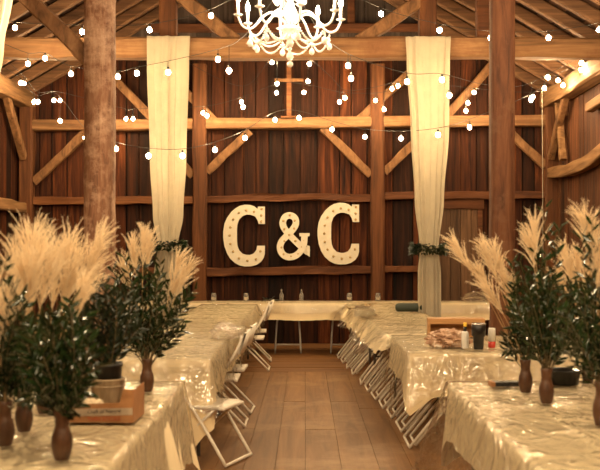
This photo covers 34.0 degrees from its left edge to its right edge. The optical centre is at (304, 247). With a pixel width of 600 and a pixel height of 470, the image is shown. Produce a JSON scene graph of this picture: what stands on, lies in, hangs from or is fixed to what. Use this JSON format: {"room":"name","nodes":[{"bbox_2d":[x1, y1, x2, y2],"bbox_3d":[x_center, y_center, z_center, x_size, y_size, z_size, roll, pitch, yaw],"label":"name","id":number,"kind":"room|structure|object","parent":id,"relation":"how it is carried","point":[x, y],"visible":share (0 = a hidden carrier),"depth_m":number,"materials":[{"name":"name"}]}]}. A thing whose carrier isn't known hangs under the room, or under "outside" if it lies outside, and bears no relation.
{"room":"event hall","nodes":[
{"label":"event hall","id":0,"kind":"room"},
{"bbox_2d":[0,73,35,349],"bbox_3d":[-4.527,-0.500,7.200,0.365,4.200,17.600,0,0,0],"label":"wall","id":1,"kind":"structure","parent":0,"point":[13,96],"depth_m":15.16,"materials":[{"name":"brown wood"}]},
{"bbox_2d":[3,343,471,469],"bbox_3d":[-0.285,1.597,7.225,8.970,0.096,17.651,0,0,0],"label":"floor","id":2,"kind":"structure","parent":0,"point":[310,412],"depth_m":8.75,"materials":[{"name":"wood"}]},
{"bbox_2d":[0,0,12,71],"bbox_3d":[-2.627,-0.518,8.170,0.687,4.119,0.068,0,0,0],"label":"drape","id":3,"kind":"object","parent":2,"relation":"on","point":[5,5],"visible":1,"depth_m":8.18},
{"bbox_2d":[83,0,115,371],"bbox_3d":[-1.924,-0.750,9.201,0.286,4.600,0.286,0,0,0],"label":"wooden post","id":4,"kind":"object","parent":2,"relation":"on","point":[99,142],"visible":0.59,"depth_m":9.07,"materials":[{"name":"wood"}]},
{"bbox_2d":[18,0,83,64],"bbox_3d":[-2.356,-2.099,9.199,0.897,0.887,0.136,0,0,0],"label":"diagonal brace","id":5,"kind":"object","parent":4,"relation":"attached to","point":[38,9],"visible":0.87,"depth_m":9.14,"materials":[{"name":"brown wood"}]},
{"bbox_2d":[147,36,189,324],"bbox_3d":[-1.683,-0.537,12.074,0.530,4.149,0.063,0,0,-3],"label":"drape","id":6,"kind":"object","parent":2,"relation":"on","point":[167,94],"visible":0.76,"depth_m":12.07,"materials":[{"name":"fabric"}]},
{"bbox_2d":[151,238,188,253],"bbox_3d":[-1.677,-0.019,12.072,0.510,0.198,0.331,0,0,0],"label":"garland","id":7,"kind":"object","parent":6,"relation":"attached to","point":[183,243],"visible":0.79,"depth_m":11.97,"materials":[{"name":"green plant"}]},
{"bbox_2d":[159,0,177,35],"bbox_3d":[-1.717,-1.181,12.319,0.228,5.462,0.219,0,0,0],"label":"wooden post","id":8,"kind":"object","parent":2,"relation":"on","point":[168,9],"visible":0.1,"depth_m":12.23,"materials":[{"name":"brown wood"}]},
{"bbox_2d":[3,36,599,60],"bbox_3d":[-0.285,-2.502,12.301,8.470,0.278,0.278,0,0,0],"label":"tie beam","id":9,"kind":"structure","parent":8,"relation":"attached to","point":[382,48],"depth_m":12.18,"materials":[{"name":"wood"}]},
{"bbox_2d":[176,0,239,37],"bbox_3d":[-1.342,-2.976,12.301,1.060,0.904,0.148,0,0,0],"label":"diagonal brace","id":10,"kind":"object","parent":9,"relation":"attached to","point":[214,24],"visible":0.86,"depth_m":12.23,"materials":[{"name":"brown wood"}]},
{"bbox_2d":[355,0,420,36],"bbox_3d":[1.132,-2.886,12.301,1.017,0.738,0.153,0,0,0],"label":"diagonal brace","id":11,"kind":"object","parent":9,"relation":"attached to","point":[410,7],"visible":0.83,"depth_m":12.23,"materials":[{"name":"brown wood"}]},
{"bbox_2d":[406,36,450,316],"bbox_3d":[1.518,-0.534,12.067,0.556,4.143,0.073,0,0,0],"label":"drape","id":12,"kind":"object","parent":9,"relation":"hanging from","point":[428,98],"visible":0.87,"depth_m":12.07,"materials":[{"name":"fabric"}]},
{"bbox_2d":[408,242,450,257],"bbox_3d":[1.532,0.019,12.072,0.534,0.202,0.325,0,0,0],"label":"garland","id":13,"kind":"object","parent":12,"relation":"attached to","point":[413,248],"visible":0.96,"depth_m":11.98,"materials":[{"name":"green plant"}]},
{"bbox_2d":[475,0,489,36],"bbox_3d":[2.235,-3.025,12.299,0.185,0.816,0.158,0,0,0],"label":"post","id":14,"kind":"object","parent":9,"relation":"on","point":[481,6],"visible":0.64,"depth_m":12.22,"materials":[{"name":"brown wood"}]},
{"bbox_2d":[197,392,219,455],"bbox_3d":[-1.080,1.180,8.183,0.750,0.740,2.297,0,0,0],"label":"folding table","id":15,"kind":"object","parent":2,"relation":"on","point":[218,412],"visible":0.14,"depth_m":7.30,"materials":[{"name":"plastic"}]},
{"bbox_2d":[102,305,259,445],"bbox_3d":[-1.076,1.142,10.496,0.914,0.675,7.041,0,0,0],"label":"tablecloth","id":16,"kind":"object","parent":15,"relation":"on","point":[198,373],"visible":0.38,"depth_m":7.08,"materials":[{"name":"fabric"}]},
{"bbox_2d":[121,303,262,403],"bbox_3d":[-1.082,0.985,10.483,1.048,0.425,7.191,0,0,0],"label":"plastic sheet","id":17,"kind":"object","parent":16,"relation":"on","point":[223,392],"visible":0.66,"depth_m":9.68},
{"bbox_2d":[208,322,246,339],"bbox_3d":[-0.685,0.728,8.686,0.353,0.145,0.514,0,0,0],"label":"plastic","id":18,"kind":"object","parent":17,"relation":"on","point":[214,332],"visible":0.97,"depth_m":8.76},
{"bbox_2d":[185,395,251,467],"bbox_3d":[-0.728,1.185,7.181,0.561,0.721,0.455,0,0,21],"label":"folding chair","id":19,"kind":"object","parent":2,"relation":"on","point":[227,404],"visible":0.45,"depth_m":6.99,"materials":[{"name":"white plastic"}]},
{"bbox_2d":[220,328,250,427],"bbox_3d":[-0.750,1.128,8.600,0.561,0.836,0.455,0,0,0],"label":"folding chair","id":20,"kind":"object","parent":2,"relation":"on","point":[242,344],"visible":0.52,"depth_m":8.43,"materials":[{"name":"white plastic"}]},
{"bbox_2d":[224,323,257,413],"bbox_3d":[-0.730,1.128,9.299,0.561,0.836,0.455,0,0,2],"label":"folding chair","id":21,"kind":"object","parent":2,"relation":"on","point":[243,368],"visible":0.34,"depth_m":9.18,"materials":[{"name":"white plastic"}]},
{"bbox_2d":[248,304,272,370],"bbox_3d":[-0.690,1.128,12.450,0.561,0.836,0.455,0,0,0],"label":"folding chair","id":22,"kind":"object","parent":2,"relation":"on","point":[268,309],"visible":0.6,"depth_m":12.28,"materials":[{"name":"white plastic"}]},
{"bbox_2d":[253,300,273,361],"bbox_3d":[-0.700,1.128,13.451,0.561,0.836,0.455,0,0,-2],"label":"folding chair","id":23,"kind":"object","parent":2,"relation":"on","point":[266,355],"visible":0.31,"depth_m":13.32,"materials":[{"name":"white plastic"}]},
{"bbox_2d":[274,320,355,353],"bbox_3d":[0.150,1.180,14.560,1.820,0.741,0.710,0,0,0],"label":"folding table","id":24,"kind":"object","parent":2,"relation":"on","point":[331,344],"visible":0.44,"depth_m":14.39,"materials":[{"name":"plastic"}]},
{"bbox_2d":[126,301,489,320],"bbox_3d":[0.150,0.938,14.559,5.600,0.266,0.830,0,0,0],"label":"tablecloth","id":25,"kind":"object","parent":24,"relation":"on","point":[306,311],"visible":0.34,"depth_m":14.18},
{"bbox_2d":[150,300,488,302],"bbox_3d":[0.156,0.895,14.562,5.673,0.240,0.906,0,0,0],"label":"plastic sheet","id":26,"kind":"object","parent":25,"relation":"on","point":[231,301],"visible":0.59,"depth_m":14.51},
{"bbox_2d":[243,293,248,300],"bbox_3d":[-0.879,0.731,14.620,0.080,0.118,0.080,0,0,0],"label":"glass jar","id":27,"kind":"object","parent":26,"relation":"on","point":[245,296],"visible":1,"depth_m":14.59,"materials":[{"name":"white"}]},
{"bbox_2d":[375,293,380,300],"bbox_3d":[1.088,0.731,14.620,0.080,0.118,0.080,0,0,0],"label":"glass jar","id":28,"kind":"object","parent":26,"relation":"on","point":[377,296],"visible":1,"depth_m":14.59,"materials":[{"name":"white"}]},
{"bbox_2d":[461,291,487,301],"bbox_3d":[2.543,0.712,14.453,0.497,0.156,0.300,0,0,0],"label":"plastic","id":29,"kind":"object","parent":26,"relation":"on","point":[472,297],"visible":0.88,"depth_m":14.52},
{"bbox_2d":[337,332,355,358],"bbox_3d":[0.741,1.191,13.900,0.567,0.715,0.455,0,0,0],"label":"folding chair","id":30,"kind":"object","parent":2,"relation":"on","point":[351,342],"visible":0.46,"depth_m":13.71,"materials":[{"name":"white plastic"}]},
{"bbox_2d":[340,337,361,362],"bbox_3d":[0.793,1.204,13.358,0.597,0.691,0.455,0,0,-2],"label":"folding chair","id":31,"kind":"object","parent":2,"relation":"on","point":[347,358],"visible":0.49,"depth_m":13.49,"materials":[{"name":"white plastic"}]},
{"bbox_2d":[346,347,368,368],"bbox_3d":[0.839,1.210,12.737,0.610,0.679,0.455,0,0,2],"label":"folding chair","id":32,"kind":"object","parent":2,"relation":"on","point":[360,355],"visible":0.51,"depth_m":12.55,"materials":[{"name":"white plastic"}]},
{"bbox_2d":[351,349,372,374],"bbox_3d":[0.872,1.204,12.144,0.596,0.691,0.455,0,0,1],"label":"folding chair","id":33,"kind":"object","parent":2,"relation":"on","point":[360,366],"visible":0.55,"depth_m":11.96,"materials":[{"name":"white plastic"}]},
{"bbox_2d":[356,341,379,373],"bbox_3d":[1.050,1.180,12.840,0.770,0.740,2.490,0,0,-2],"label":"folding table","id":34,"kind":"object","parent":2,"relation":"on","point":[370,350],"visible":0.07,"depth_m":11.86,"materials":[{"name":"plastic"}]},
{"bbox_2d":[330,303,432,353],"bbox_3d":[1.073,0.921,11.593,1.370,0.298,5.569,0,0,-2],"label":"plastic sheet","id":35,"kind":"object","parent":34,"relation":"on","point":[348,320],"visible":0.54,"depth_m":10.79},
{"bbox_2d":[353,304,377,318],"bbox_3d":[0.694,0.733,11.674,0.281,0.135,1.407,0,0,0],"label":"plastic","id":36,"kind":"object","parent":35,"relation":"on","point":[358,310],"visible":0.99,"depth_m":11.62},
{"bbox_2d":[395,303,421,311],"bbox_3d":[1.280,0.733,12.100,0.330,0.106,0.106,0,0,0],"label":"case","id":37,"kind":"object","parent":35,"relation":"on","point":[400,307],"visible":1,"depth_m":12.05,"materials":[{"name":"green fabric"}]},
{"bbox_2d":[359,348,389,384],"bbox_3d":[0.910,1.189,11.289,0.562,0.720,0.455,0,0,2],"label":"folding chair","id":38,"kind":"object","parent":2,"relation":"on","point":[375,366],"visible":0.52,"depth_m":11.10,"materials":[{"name":"white plastic"}]},
{"bbox_2d":[364,354,389,391],"bbox_3d":[0.942,1.186,10.752,0.555,0.725,0.455,0,0,0],"label":"folding chair","id":39,"kind":"object","parent":2,"relation":"on","point":[377,380],"visible":0.44,"depth_m":10.93,"materials":[{"name":"white plastic"}]},
{"bbox_2d":[371,369,393,399],"bbox_3d":[1.002,1.205,10.210,0.599,0.689,0.455,0,0,-2],"label":"folding chair","id":40,"kind":"object","parent":2,"relation":"on","point":[387,386],"visible":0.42,"depth_m":10.32,"materials":[{"name":"white plastic"}]},
{"bbox_2d":[373,353,399,409],"bbox_3d":[1.127,1.180,10.341,0.770,0.740,2.490,0,0,-2],"label":"folding table","id":41,"kind":"object","parent":2,"relation":"on","point":[374,354],"visible":0.11,"depth_m":9.37,"materials":[{"name":"plastic"}]},
{"bbox_2d":[341,304,427,353],"bbox_3d":[1.098,0.927,11.585,1.103,0.244,5.258,0,0,-2],"label":"tablecloth","id":42,"kind":"object","parent":41,"relation":"on","point":[380,343],"visible":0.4,"depth_m":10.53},
{"bbox_2d":[378,380,402,408],"bbox_3d":[1.034,1.201,9.653,0.590,0.697,0.455,0,0,-1],"label":"folding chair","id":43,"kind":"object","parent":2,"relation":"on","point":[400,387],"visible":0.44,"depth_m":9.53,"materials":[{"name":"white plastic"}]},
{"bbox_2d":[386,388,404,418],"bbox_3d":[1.054,1.188,9.104,0.560,0.721,0.455,0,0,-1],"label":"folding chair","id":44,"kind":"object","parent":2,"relation":"on","point":[401,406],"visible":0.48,"depth_m":9.22,"materials":[{"name":"white plastic"}]},
{"bbox_2d":[395,398,432,431],"bbox_3d":[1.103,1.209,8.454,0.609,0.681,0.455,0,0,-1],"label":"folding chair","id":45,"kind":"object","parent":2,"relation":"on","point":[410,422],"visible":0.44,"depth_m":8.26,"materials":[{"name":"white plastic"}]},
{"bbox_2d":[403,397,445,448],"bbox_3d":[1.087,1.196,7.780,0.578,0.706,0.455,0,0,0],"label":"folding chair","id":46,"kind":"object","parent":2,"relation":"on","point":[420,436],"visible":0.48,"depth_m":7.95,"materials":[{"name":"white plastic"}]},
{"bbox_2d":[418,0,436,36],"bbox_3d":[1.544,-1.067,12.322,0.230,5.234,0.215,0,0,0],"label":"wooden post","id":47,"kind":"object","parent":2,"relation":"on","point":[427,11],"visible":0.08,"depth_m":12.22,"materials":[{"name":"brown wood"}]},
{"bbox_2d":[489,0,514,334],"bbox_3d":[1.849,-0.750,9.199,0.235,4.600,0.237,0,0,0],"label":"wooden post","id":48,"kind":"object","parent":2,"relation":"on","point":[501,12],"visible":0.66,"depth_m":9.09,"materials":[{"name":"wood"}]},
{"bbox_2d":[18,0,557,342],"bbox_3d":[-0.285,-1.737,15.829,8.870,6.674,0.341,0,0,0],"label":"wall","id":49,"kind":"structure","parent":0,"point":[302,167],"depth_m":15.91,"materials":[{"name":"brown wood"}]},
{"bbox_2d":[115,142,155,157],"label":"string lights","id":50,"kind":"object","parent":49,"relation":"attached to","point":[148,155],"depth_m":11.31},
{"bbox_2d":[141,0,228,31],"label":"string lights","id":51,"kind":"object","parent":49,"relation":"attached to","point":[149,29],"depth_m":10.98},
{"bbox_2d":[124,31,248,75],"label":"string lights","id":52,"kind":"object","parent":49,"relation":"hanging from","point":[136,71],"depth_m":10.94},
{"bbox_2d":[163,110,281,157],"label":"string lights","id":53,"kind":"object","parent":49,"relation":"attached to","point":[182,155],"depth_m":11.99},
{"bbox_2d":[191,61,273,85],"bbox_3d":[-1.063,-2.560,14.400,1.203,0.352,0.049,0,0,0],"label":"string lights","id":54,"kind":"object","parent":49,"relation":"hanging from","point":[271,62],"depth_m":14.40},
{"bbox_2d":[197,84,277,117],"label":"string lights","id":55,"kind":"object","parent":49,"relation":"attached to","point":[276,93],"depth_m":15.19},
{"bbox_2d":[223,205,264,265],"bbox_3d":[-0.977,-0.199,15.714,0.664,0.989,0.132,0,0,0],"label":"letter","id":56,"kind":"object","parent":49,"relation":"attached to","point":[231,223],"visible":1,"depth_m":15.68,"materials":[{"name":"paint"}]},
{"bbox_2d":[275,61,302,117],"bbox_3d":[-0.256,-2.583,15.700,0.460,1.000,0.100,0,0,0],"label":"wooden cross","id":57,"kind":"object","parent":49,"relation":"on","point":[288,79],"visible":0.81,"depth_m":15.67,"materials":[{"name":"brown wood"}]},
{"bbox_2d":[277,212,309,259],"bbox_3d":[-0.183,-0.188,15.714,0.537,0.770,0.132,0,0,0],"label":"ampersand","id":58,"kind":"object","parent":49,"relation":"attached to","point":[301,245],"visible":1,"depth_m":15.66,"materials":[{"name":"paint"}]},
{"bbox_2d":[294,110,362,130],"label":"string lights","id":59,"kind":"object","parent":49,"relation":"attached to","point":[331,129],"depth_m":13.87},
{"bbox_2d":[317,203,358,263],"bbox_3d":[0.533,-0.231,15.714,0.664,0.989,0.132,0,0,0],"label":"letter","id":60,"kind":"object","parent":49,"relation":"attached to","point":[324,225],"visible":1,"depth_m":15.68,"materials":[{"name":"paint"}]},
{"bbox_2d":[330,42,411,83],"label":"string lights","id":61,"kind":"object","parent":49,"relation":"hanging from","point":[347,65],"depth_m":10.91},
{"bbox_2d":[372,80,404,90],"bbox_3d":[1.225,-2.384,14.400,0.469,0.147,0.049,0,0,0],"label":"string lights","id":62,"kind":"object","parent":49,"relation":"hanging from","point":[397,85],"depth_m":14.39},
{"bbox_2d":[425,112,487,136],"label":"string lights","id":63,"kind":"object","parent":49,"relation":"attached to","point":[469,124],"depth_m":11.73},
{"bbox_2d":[426,73,486,97],"label":"string lights","id":64,"kind":"object","parent":49,"relation":"hanging from","point":[449,94],"depth_m":11.42},
{"bbox_2d":[439,199,483,299],"bbox_3d":[2.490,0.347,15.835,0.792,2.405,0.100,0,0,0],"label":"door","id":65,"kind":"structure","parent":49,"relation":"in","point":[465,215],"depth_m":15.82,"materials":[{"name":"brown wood"}]},
{"bbox_2d":[0,0,599,92],"bbox_3d":[-0.285,-3.759,7.250,9.270,2.750,17.700,0,0,0],"label":"ceiling","id":66,"kind":"structure","parent":0,"point":[530,15],"depth_m":14.38,"materials":[{"name":"brown wood"}]},
{"bbox_2d":[2,66,58,103],"label":"string lights","id":67,"kind":"object","parent":66,"relation":"attached to","point":[20,79],"depth_m":13.73},
{"bbox_2d":[5,44,83,75],"label":"string lights","id":68,"kind":"object","parent":66,"relation":"hanging from","point":[44,57],"depth_m":11.48},
{"bbox_2d":[233,0,344,66],"bbox_3d":[-0.115,-3.068,7.500,0.810,3.372,0.811,0,0,11],"label":"chandelier","id":69,"kind":"object","parent":66,"relation":"hanging from","point":[290,31],"visible":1,"depth_m":7.46,"materials":[{"name":"white metal"}]},
{"bbox_2d":[233,1,242,16],"bbox_3d":[-0.506,-1.811,7.417,0.072,0.116,0.070,0,0,0],"label":"candle","id":70,"kind":"object","parent":69,"relation":"on","point":[238,14],"depth_m":7.41,"materials":[{"name":"wax"}]},
{"bbox_2d":[243,10,251,25],"bbox_3d":[-0.450,-1.811,7.718,0.072,0.116,0.070,0,0,0],"label":"candle","id":71,"kind":"object","parent":69,"relation":"on","point":[247,23],"depth_m":7.71,"materials":[{"name":"wax"}]},
{"bbox_2d":[255,0,263,7],"bbox_3d":[-0.333,-1.811,7.165,0.072,0.116,0.070,0,0,0],"label":"candle","id":72,"kind":"object","parent":69,"relation":"on","point":[259,5],"depth_m":7.15,"materials":[{"name":"wax"}]},
{"bbox_2d":[276,16,281,29],"bbox_3d":[-0.198,-1.811,7.891,0.072,0.116,0.070,0,0,0],"label":"candle","id":73,"kind":"object","parent":69,"relation":"on","point":[280,21],"depth_m":7.88,"materials":[{"name":"wax"}]},
{"bbox_2d":[296,0,304,5],"bbox_3d":[-0.032,-1.811,7.109,0.072,0.116,0.070,0,0,0],"label":"candle","id":74,"kind":"object","parent":69,"relation":"on","point":[300,3],"depth_m":7.09,"materials":[{"name":"white ceramic"}]},
{"bbox_2d":[314,14,321,28],"bbox_3d":[0.103,-1.811,7.835,0.072,0.116,0.070,0,0,0],"label":"candle","id":75,"kind":"object","parent":69,"relation":"on","point":[317,27],"depth_m":7.83,"materials":[{"name":"wax"}]},
{"bbox_2d":[330,0,338,11],"bbox_3d":[0.221,-1.811,7.282,0.072,0.116,0.070,0,0,0],"label":"candle","id":76,"kind":"object","parent":69,"relation":"on","point":[334,9],"depth_m":7.27,"materials":[{"name":"wax"}]},
{"bbox_2d":[336,6,344,20],"bbox_3d":[0.277,-1.811,7.583,0.072,0.116,0.070,0,0,0],"label":"candle","id":77,"kind":"object","parent":69,"relation":"on","point":[340,18],"depth_m":7.57,"materials":[{"name":"wax"}]},
{"bbox_2d":[364,0,466,32],"label":"string lights","id":78,"kind":"object","parent":66,"relation":"attached to","point":[439,30],"depth_m":10.99},
{"bbox_2d":[515,60,573,99],"label":"string lights","id":79,"kind":"object","parent":66,"relation":"hanging from","point":[547,77],"depth_m":12.93},
{"bbox_2d":[530,23,599,39],"label":"string lights","id":80,"kind":"object","parent":66,"relation":"attached to","point":[548,37],"depth_m":10.99},
{"bbox_2d":[540,60,599,331],"bbox_3d":[3.958,-0.500,7.200,0.363,4.200,17.600,0,0,0],"label":"wall","id":81,"kind":"structure","parent":0,"point":[576,129],"depth_m":14.53,"materials":[{"name":"brown wood"}]},
{"bbox_2d":[547,62,582,88],"label":"string lights","id":82,"kind":"object","parent":81,"relation":"attached to","point":[581,69],"depth_m":13.73},
{"bbox_2d":[542,99,542,228],"bbox_3d":[3.538,-1.088,14.599,0.026,2.592,0.011,0,0,0],"label":"cord","id":83,"kind":"object","parent":82,"relation":"hanging from","point":[542,99],"visible":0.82,"depth_m":14.60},
{"bbox_3d":[2.010,1.180,4.660,0.750,0.740,2.430,0,0,0],"label":"folding table","id":84,"kind":"object","parent":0,"visible":0},
{"bbox_2d":[412,381,599,469],"bbox_3d":[1.626,1.150,4.665,2.135,0.752,3.052,0,0,0],"label":"plastic sheet","id":85,"kind":"object","parent":84,"relation":"on","point":[428,457],"visible":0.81,"depth_m":5.45,"materials":[{"name":"plastic"}]},
{"bbox_2d":[488,380,518,386],"bbox_3d":[1.145,0.777,5.620,0.174,0.026,0.075,0,0,-4],"label":"case","id":86,"kind":"object","parent":85,"relation":"on","point":[510,383],"visible":0.89,"depth_m":5.59,"materials":[{"name":"black plastic"}]},
{"bbox_2d":[518,359,532,392],"bbox_3d":[1.210,0.702,5.376,0.077,0.181,0.077,0,0,-9],"label":"vase","id":87,"kind":"object","parent":85,"relation":"on","point":[525,381],"visible":0.99,"depth_m":5.35,"materials":[{"name":"brown ceramic"}]},
{"bbox_2d":[440,227,563,366],"bbox_3d":[1.097,0.274,5.349,0.740,0.794,0.431,0,0,0],"label":"bouquet","id":88,"kind":"object","parent":87,"relation":"in","point":[510,286],"visible":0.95,"depth_m":5.37,"materials":[{"name":"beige plant"}]},
{"bbox_2d":[539,367,553,403],"bbox_3d":[1.231,0.702,4.995,0.077,0.181,0.077,0,0,43],"label":"vase","id":89,"kind":"object","parent":85,"relation":"on","point":[546,388],"visible":1,"depth_m":4.97,"materials":[{"name":"ceramic"}]},
{"bbox_2d":[502,199,596,369],"bbox_3d":[1.254,0.208,4.989,0.496,0.926,0.466,0,0,10],"label":"bouquet","id":90,"kind":"object","parent":89,"relation":"in","point":[545,349],"visible":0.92,"depth_m":4.98,"materials":[{"name":"green plant"}]},
{"bbox_2d":[550,367,581,385],"bbox_3d":[1.502,0.748,5.700,0.210,0.085,0.210,0,0,0],"label":"tub","id":91,"kind":"object","parent":85,"relation":"on","point":[561,376],"visible":0.73,"depth_m":5.62,"materials":[{"name":"black plastic"}]},
{"bbox_2d":[582,365,593,383],"bbox_3d":[1.656,0.706,5.735,0.074,0.172,0.074,0,0,20],"label":"vase","id":92,"kind":"object","parent":85,"relation":"on","point":[589,365],"visible":0.17,"depth_m":5.71,"materials":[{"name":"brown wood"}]},
{"bbox_2d":[546,234,599,359],"bbox_3d":[1.602,0.289,5.734,0.646,0.779,0.401,0,0,-13],"label":"bouquet","id":93,"kind":"object","parent":92,"relation":"in","point":[568,260],"visible":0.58,"depth_m":5.72,"materials":[{"name":"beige plant"}]},
{"bbox_2d":[592,380,599,425],"bbox_3d":[1.326,0.693,4.374,0.085,0.198,0.085,0,0,37],"label":"vase","id":94,"kind":"object","parent":85,"relation":"on","point":[596,404],"visible":0.98,"depth_m":4.36,"materials":[{"name":"ceramic"}]},
{"bbox_2d":[540,198,599,387],"bbox_3d":[1.283,0.210,4.359,0.443,0.886,0.443,0,0,0],"label":"bouquet","id":95,"kind":"object","parent":94,"relation":"in","point":[588,228],"visible":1,"depth_m":4.38,"materials":[{"name":"green plant"}]},
{"bbox_2d":[441,382,599,469],"bbox_3d":[1.627,1.087,4.657,1.627,0.564,2.553,0,0,0],"label":"tablecloth","id":96,"kind":"object","parent":84,"relation":"on","point":[519,457],"visible":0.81,"depth_m":4.68,"materials":[{"name":"fabric"}]},
{"bbox_3d":[-1.125,1.180,4.660,0.750,0.740,2.430,0,0,0],"label":"folding table","id":97,"kind":"object","parent":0,"visible":0},
{"bbox_2d":[0,382,199,469],"bbox_3d":[-1.501,1.102,4.666,1.754,0.594,2.681,0,0,0],"label":"tablecloth","id":98,"kind":"object","parent":97,"relation":"on","point":[116,451],"visible":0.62,"depth_m":4.36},
{"bbox_2d":[0,381,198,469],"bbox_3d":[-1.506,1.133,4.661,1.826,0.718,2.751,0,0,0],"label":"plastic sheet","id":99,"kind":"object","parent":98,"relation":"on","point":[182,382],"visible":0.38,"depth_m":4.59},
{"bbox_2d":[0,399,14,446],"bbox_3d":[-1.203,0.702,3.930,0.077,0.181,0.077,0,0,37],"label":"vase","id":100,"kind":"object","parent":99,"relation":"on","point":[7,426],"visible":0.97,"depth_m":3.90,"materials":[{"name":"ceramic"}]},
{"bbox_2d":[0,254,50,411],"bbox_3d":[-1.210,0.334,3.951,0.441,0.670,0.464,0,0,0],"label":"bouquet","id":101,"kind":"object","parent":100,"relation":"in","point":[9,383],"visible":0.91,"depth_m":3.90,"materials":[{"name":"green plant"}]},
{"bbox_2d":[15,390,32,432],"bbox_3d":[-1.213,0.702,4.231,0.077,0.181,0.077,0,0,26],"label":"vase","id":102,"kind":"object","parent":99,"relation":"on","point":[23,417],"visible":0.59,"depth_m":4.20,"materials":[{"name":"ceramic"}]},
{"bbox_2d":[0,207,74,392],"bbox_3d":[-1.200,0.242,4.225,0.426,0.854,0.490,0,0,0],"label":"bouquet","id":103,"kind":"object","parent":102,"relation":"in","point":[29,269],"visible":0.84,"depth_m":4.23,"materials":[{"name":"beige plant"}]},
{"bbox_2d":[36,394,48,413],"bbox_3d":[-1.250,0.702,4.692,0.077,0.181,0.077,0,0,6],"label":"vase","id":104,"kind":"object","parent":99,"relation":"on","point":[39,407],"visible":0.13,"depth_m":4.67,"materials":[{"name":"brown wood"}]},
{"bbox_2d":[13,215,118,372],"bbox_3d":[-1.176,0.249,4.686,0.609,0.844,0.429,0,0,5],"label":"bouquet","id":105,"kind":"object","parent":104,"relation":"in","point":[66,285],"visible":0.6,"depth_m":4.69,"materials":[{"name":"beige plant"}]},
{"bbox_2d":[51,411,72,460],"bbox_3d":[-0.910,0.699,3.669,0.080,0.186,0.080,0,0,-44],"label":"vase","id":106,"kind":"object","parent":99,"relation":"on","point":[61,440],"visible":0.91,"depth_m":3.64,"materials":[{"name":"brown ceramic"}]},
{"bbox_2d":[4,264,114,419],"bbox_3d":[-0.921,0.362,3.692,0.457,0.608,0.360,0,0,0],"label":"bouquet","id":107,"kind":"object","parent":106,"relation":"in","point":[72,396],"visible":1,"depth_m":3.65,"materials":[{"name":"green plant"}]},
{"bbox_2d":[69,382,143,422],"bbox_3d":[-0.925,0.715,4.558,0.308,0.150,0.259,0,0,2],"label":"cardboard tray","id":108,"kind":"object","parent":99,"relation":"on","point":[130,408],"visible":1,"depth_m":4.43,"materials":[{"name":"brown"}]},
{"bbox_2d":[83,398,102,403],"bbox_3d":[-0.982,0.731,4.490,0.167,0.098,0.079,0,0,0],"label":"crumpled paper","id":109,"kind":"object","parent":108,"relation":"in","point":[88,400],"visible":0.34,"depth_m":4.47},
{"bbox_2d":[90,376,125,402],"bbox_3d":[-0.925,0.695,4.590,0.168,0.174,0.168,0,0,0],"label":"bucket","id":110,"kind":"object","parent":108,"relation":"in","point":[110,391],"visible":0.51,"depth_m":4.52,"materials":[{"name":"metal"}]},
{"bbox_2d":[93,361,122,379],"bbox_3d":[-0.925,0.652,4.590,0.144,0.235,0.144,0,0,0],"label":"plant pot","id":111,"kind":"object","parent":110,"relation":"in","point":[114,371],"visible":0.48,"depth_m":4.53,"materials":[{"name":"black plastic"}]},
{"bbox_2d":[72,271,148,363],"bbox_3d":[-0.929,0.358,4.609,0.389,0.507,0.440,0,0,0],"label":"bouquet","id":112,"kind":"object","parent":111,"relation":"in","point":[115,336],"visible":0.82,"depth_m":4.57,"materials":[{"name":"green plant"}]},
{"bbox_2d":[140,358,153,391],"bbox_3d":[-0.873,0.702,5.414,0.077,0.181,0.077,0,0,-7],"label":"vase","id":113,"kind":"object","parent":99,"relation":"on","point":[147,376],"visible":0.92,"depth_m":5.39,"materials":[{"name":"ceramic"}]},
{"bbox_2d":[96,221,203,364],"bbox_3d":[-0.878,0.257,5.410,0.651,0.827,0.405,0,0,-2],"label":"bouquet","id":114,"kind":"object","parent":113,"relation":"in","point":[153,344],"visible":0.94,"depth_m":5.40,"materials":[{"name":"green plant"}]},
{"bbox_3d":[1.570,1.180,7.875,1.500,0.740,0.740,0,0,0],"label":"folding table","id":115,"kind":"object","parent":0,"visible":0},
{"bbox_2d":[389,336,595,415],"bbox_3d":[1.577,1.046,8.252,1.642,0.482,1.619,0,0,0],"label":"tablecloth","id":116,"kind":"object","parent":115,"relation":"on","point":[426,372],"visible":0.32,"depth_m":7.48,"materials":[{"name":"fabric"}]},
{"bbox_2d":[379,335,577,413],"bbox_3d":[1.570,1.061,8.238,1.886,0.565,1.815,0,0,0],"label":"plastic sheet","id":117,"kind":"object","parent":116,"relation":"on","point":[385,353],"visible":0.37,"depth_m":8.28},
{"bbox_2d":[423,328,472,346],"bbox_3d":[1.153,0.715,7.849,0.400,0.150,0.207,0,0,0],"label":"wrapping","id":118,"kind":"object","parent":117,"relation":"on","point":[443,337],"visible":0.79,"depth_m":7.80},
{"bbox_2d":[427,317,484,336],"bbox_3d":[1.348,0.709,8.780,0.500,0.163,0.172,0,0,2],"label":"crate","id":119,"kind":"object","parent":117,"relation":"on","point":[433,323],"visible":0.61,"depth_m":8.72,"materials":[{"name":"brown wood"}]},
{"bbox_2d":[461,322,468,348],"bbox_3d":[1.261,0.689,7.720,0.058,0.203,0.058,0,0,0],"label":"bottle","id":120,"kind":"object","parent":117,"relation":"on","point":[464,335],"visible":1,"depth_m":7.70,"materials":[{"name":"white plastic"}]},
{"bbox_2d":[471,323,485,349],"bbox_3d":[1.353,0.688,7.640,0.112,0.205,0.112,0,0,0],"label":"tumbler","id":121,"kind":"object","parent":117,"relation":"on","point":[478,330],"visible":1,"depth_m":7.60,"materials":[{"name":"black plastic"}]},
{"bbox_2d":[488,327,494,347],"bbox_3d":[1.479,0.710,7.760,0.058,0.160,0.058,0,0,0],"label":"drink can","id":122,"kind":"object","parent":117,"relation":"on","point":[491,330],"visible":1,"depth_m":7.74,"materials":[{"name":"metal"}]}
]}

